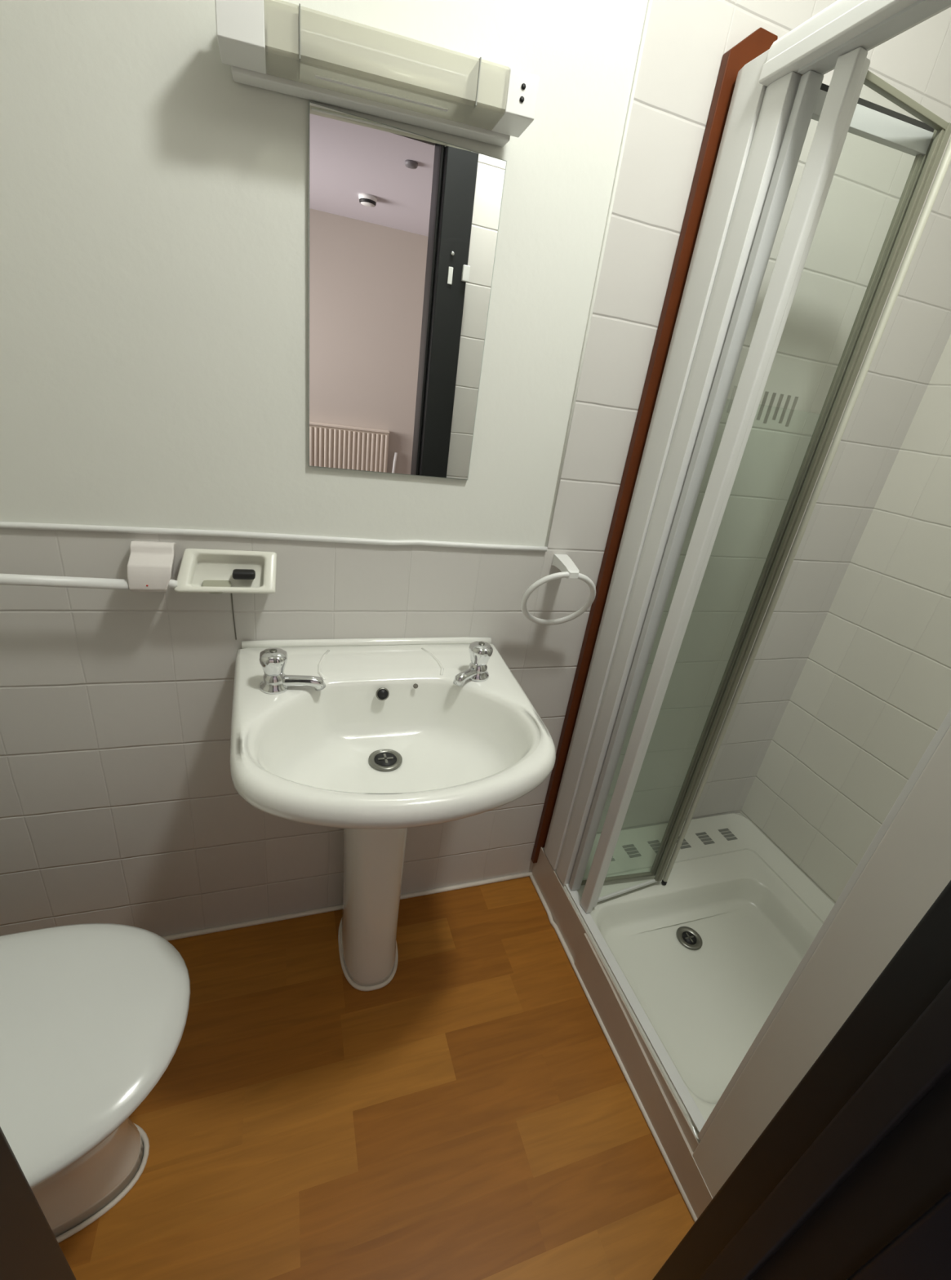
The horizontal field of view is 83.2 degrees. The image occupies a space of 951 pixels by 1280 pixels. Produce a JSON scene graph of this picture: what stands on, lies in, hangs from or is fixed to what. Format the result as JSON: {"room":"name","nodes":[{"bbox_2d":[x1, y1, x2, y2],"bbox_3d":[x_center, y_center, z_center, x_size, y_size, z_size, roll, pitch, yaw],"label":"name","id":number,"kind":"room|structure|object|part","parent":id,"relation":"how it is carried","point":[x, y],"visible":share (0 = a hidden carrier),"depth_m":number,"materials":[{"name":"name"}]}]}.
{"room":"bathroom","nodes":[
{"label":"bathroom","id":0,"kind":"room"},
{"bbox_2d":[58,876,694,1279],"bbox_3d":[-0.063,0.981,1.163,2.538,0.100,1.130,-1,26,-19],"label":"floor","id":1,"kind":"structure","parent":0,"point":[471,1114],"depth_m":1.06,"materials":[{"name":"brown wood"}]},
{"bbox_2d":[0,923,190,1243],"bbox_3d":[-0.779,0.595,0.723,0.705,0.776,0.420,-1,26,-19],"label":"toilet","id":2,"kind":"object","parent":1,"relation":"on","point":[93,1016],"visible":0.97,"depth_m":0.79,"materials":[{"name":"white ceramic"}]},
{"bbox_3d":[-0.667,0.588,0.760,0.444,0.015,0.360,-1,26,-19],"label":"seat","id":3,"kind":"part","parent":2,"relation":"part of","materials":[{"name":"white plastic"}]},
{"bbox_2d":[230,636,555,991],"bbox_3d":[-0.188,0.448,1.093,0.548,0.887,0.507,-1,26,-19],"label":"washbasin","id":4,"kind":"object","parent":1,"relation":"on","point":[373,740],"visible":1,"depth_m":1.01,"materials":[{"name":"white ceramic"}]},
{"bbox_2d":[259,648,325,694],"bbox_3d":[-0.319,0.050,0.937,0.111,0.075,0.049,-1,26,-19],"label":"tap","id":5,"kind":"object","parent":4,"relation":"on","point":[273,661],"depth_m":0.92,"materials":[{"name":"silver metal"}]},
{"bbox_3d":[-0.150,0.191,0.973,0.548,0.168,0.504,-1,26,-19],"label":"basin bowl","id":6,"kind":"part","parent":4,"relation":"part of","materials":[{"name":"white ceramic"}]},
{"bbox_2d":[453,640,493,686],"bbox_3d":[-0.006,0.044,1.049,0.084,0.075,0.068,-1,26,-19],"label":"tap","id":7,"kind":"object","parent":4,"relation":"on","point":[477,673],"depth_m":1.05,"materials":[{"name":"silver metal"}]},
{"bbox_2d":[542,813,835,1142],"bbox_3d":[0.662,0.811,1.450,0.773,0.116,0.733,-1,26,-19],"label":"shower tray","id":8,"kind":"object","parent":1,"relation":"on","point":[708,953],"visible":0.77,"depth_m":1.46,"materials":[{"name":"ceramic"}]},
{"bbox_2d":[0,0,950,936],"bbox_3d":[-0.046,-0.431,1.047,2.538,2.540,0.102,-1,26,-19],"label":"wall","id":9,"kind":"structure","parent":0,"point":[154,201],"depth_m":0.98,"materials":[{"name":"white tile"}]},
{"bbox_2d":[0,540,177,591],"bbox_3d":[-0.807,-0.122,0.834,0.610,0.076,0.072,-1,26,-19],"label":"towel rail","id":10,"kind":"object","parent":9,"relation":"attached to","point":[150,565],"visible":1,"depth_m":0.90,"materials":[{"name":"white plastic"}]},
{"bbox_2d":[173,548,276,594],"bbox_3d":[-0.448,-0.125,0.968,0.168,0.067,0.060,-1,26,-19],"label":"soap dish","id":11,"kind":"object","parent":9,"relation":"attached to","point":[201,570],"visible":1,"depth_m":0.97,"materials":[{"name":"white ceramic"}]},
{"bbox_2d":[232,568,255,579],"bbox_3d":[-0.422,-0.120,0.977,0.038,0.015,0.022,-1,26,-19],"label":"soap","id":12,"kind":"object","parent":11,"relation":"in","point":[237,574],"visible":1,"depth_m":0.97,"materials":[{"name":"black"}]},
{"bbox_2d":[0,521,547,551],"bbox_3d":[-0.505,-0.190,0.948,1.399,0.014,0.014,-1,26,-19],"label":"trim","id":13,"kind":"structure","parent":9,"relation":"attached to","point":[12,525],"depth_m":0.98,"materials":[{"name":"white plastic"}]},
{"bbox_3d":[-0.469,-0.888,0.662,1.499,1.507,0.098,-1,26,-19],"label":"plaster panel","id":14,"kind":"part","parent":9,"relation":"part of","materials":[{"name":"white paint"}]},
{"bbox_2d":[161,871,532,941],"bbox_3d":[-0.562,0.737,1.402,1.560,0.014,0.014,-1,26,-19],"label":"trim","id":15,"kind":"structure","parent":9,"relation":"attached to","point":[248,923],"depth_m":1.44,"materials":[{"name":"white plastic"}]},
{"bbox_2d":[214,0,539,146],"bbox_3d":[-0.122,-0.773,0.731,0.414,0.084,0.091,-1,26,-19],"label":"light","id":16,"kind":"object","parent":9,"relation":"attached to","point":[277,46],"visible":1,"depth_m":0.71,"materials":[{"name":"white plastic"}]},
{"bbox_2d":[263,0,510,130],"bbox_3d":[-0.114,-0.767,0.720,0.315,0.068,0.058,-1,26,-19],"label":"diffuser","id":17,"kind":"object","parent":16,"relation":"attached to","point":[307,51],"depth_m":0.71,"materials":[{"name":"beige plastic"}]},
{"bbox_2d":[308,101,506,479],"bbox_3d":[-0.125,-0.535,0.905,0.300,0.494,0.008,-1,26,-19],"label":"mirror","id":18,"kind":"object","parent":9,"relation":"attached to","point":[403,225],"visible":1,"depth_m":0.88,"materials":[{"name":"mirror"}]},
{"bbox_2d":[520,554,595,625],"bbox_3d":[0.180,-0.090,1.160,0.117,0.155,0.142,26,30,34],"label":"towel ring","id":19,"kind":"object","parent":9,"relation":"attached to","point":[563,562],"visible":1,"depth_m":1.15,"materials":[{"name":"white plastic"}]},
{"bbox_2d":[544,0,653,547],"bbox_3d":[0.253,-0.878,0.867,0.007,1.507,0.007,-1,26,-19],"label":"trim","id":20,"kind":"structure","parent":9,"relation":"attached to","point":[650,2],"depth_m":0.95,"materials":[{"name":"paint"}]},
{"bbox_2d":[531,27,777,862],"bbox_3d":[0.333,-0.160,1.254,0.088,1.847,0.018,-1,26,-19],"label":"batten","id":21,"kind":"object","parent":9,"relation":"attached to","point":[761,40],"visible":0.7,"depth_m":1.06,"materials":[{"name":"brown wood"}]},
{"bbox_2d":[692,725,950,1198],"bbox_3d":[0.971,-0.036,0.515,0.782,2.540,0.295,-1,26,-19],"label":"wall","id":22,"kind":"structure","parent":0,"point":[908,869],"depth_m":0.71,"materials":[{"name":"white paint"}]},
{"bbox_2d":[528,874,697,1222],"bbox_3d":[0.300,0.916,1.289,0.016,0.013,0.880,-1,26,-19],"label":"trim","id":23,"kind":"structure","parent":22,"relation":"attached to","point":[553,924],"depth_m":1.22,"materials":[{"name":"white plastic"}]},
{"bbox_2d":[531,847,712,1218],"bbox_3d":[0.313,0.860,1.265,0.009,0.131,0.880,-1,26,-19],"label":"trim","id":24,"kind":"structure","parent":22,"relation":"attached to","point":[674,1132],"depth_m":1.18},
{"bbox_2d":[544,0,950,1140],"bbox_3d":[0.556,-0.004,0.980,0.320,1.716,0.716,-1,26,-19],"label":"shower door","id":25,"kind":"structure","parent":22,"relation":"attached to","point":[776,95],"depth_m":0.95,"materials":[{"name":"white metal"}]},
{"bbox_3d":[0.395,0.665,1.496,0.231,0.008,0.010,1,26,-16],"label":"rail","id":26,"kind":"part","parent":25,"relation":"part of","materials":[{"name":"white metal"}]},
{"bbox_3d":[0.413,0.685,1.466,0.219,0.009,0.006,-4,28,-25],"label":"rail","id":27,"kind":"part","parent":25,"relation":"part of","materials":[{"name":"white metal"}]},
{"bbox_3d":[0.647,-0.065,1.175,0.012,1.663,0.012,-1,26,-19],"label":"hinge post","id":28,"kind":"part","parent":25,"relation":"part of","materials":[{"name":"beige"}]},
{"bbox_3d":[0.554,-0.732,0.550,0.057,0.048,0.625,-1,26,-19],"label":"header rail","id":29,"kind":"part","parent":25,"relation":"part of","materials":[{"name":"white metal"}]},
{"bbox_3d":[0.606,-0.789,0.821,0.231,0.027,0.014,1,26,-16],"label":"rail","id":30,"kind":"part","parent":25,"relation":"part of","materials":[{"name":"grey metal"}]},
{"bbox_3d":[0.627,-0.786,0.783,0.219,0.009,0.010,-4,28,-25],"label":"rail","id":31,"kind":"part","parent":25,"relation":"part of","materials":[{"name":"white metal"}]},
{"bbox_2d":[739,333,950,903],"bbox_3d":[1.276,-0.204,0.972,0.100,2.540,1.030,-1,26,-19],"label":"wall","id":32,"kind":"structure","parent":0,"point":[872,692],"depth_m":1.44,"materials":[{"name":"white tile"}]},
{"bbox_3d":[-0.102,0.024,0.050,1.560,2.540,0.105,-1,26,-19],"label":"wall","id":33,"kind":"structure","parent":0,"visible":0},
{"bbox_2d":[0,880,950,1279],"bbox_3d":[0.109,0.221,0.229,0.754,2.088,0.212,-1,26,-19],"label":"door","id":34,"kind":"structure","parent":33,"relation":"in","point":[850,1179],"depth_m":0.45,"materials":[{"name":"black paint"}]},
{"bbox_3d":[-0.220,0.201,0.170,0.095,2.088,0.094,-1,26,-19],"label":"architrave","id":35,"kind":"part","parent":34,"relation":"part of","materials":[{"name":"black paint"}]},
{"bbox_3d":[0.398,0.190,0.385,0.095,2.088,0.094,-1,26,-19],"label":"architrave","id":36,"kind":"part","parent":34,"relation":"part of","materials":[{"name":"black paint"}]},
{"bbox_3d":[0.415,0.270,0.302,0.070,2.018,0.109,-1,26,-19],"label":"architrave","id":37,"kind":"part","parent":34,"relation":"part of","materials":[{"name":"black paint"}]}
]}

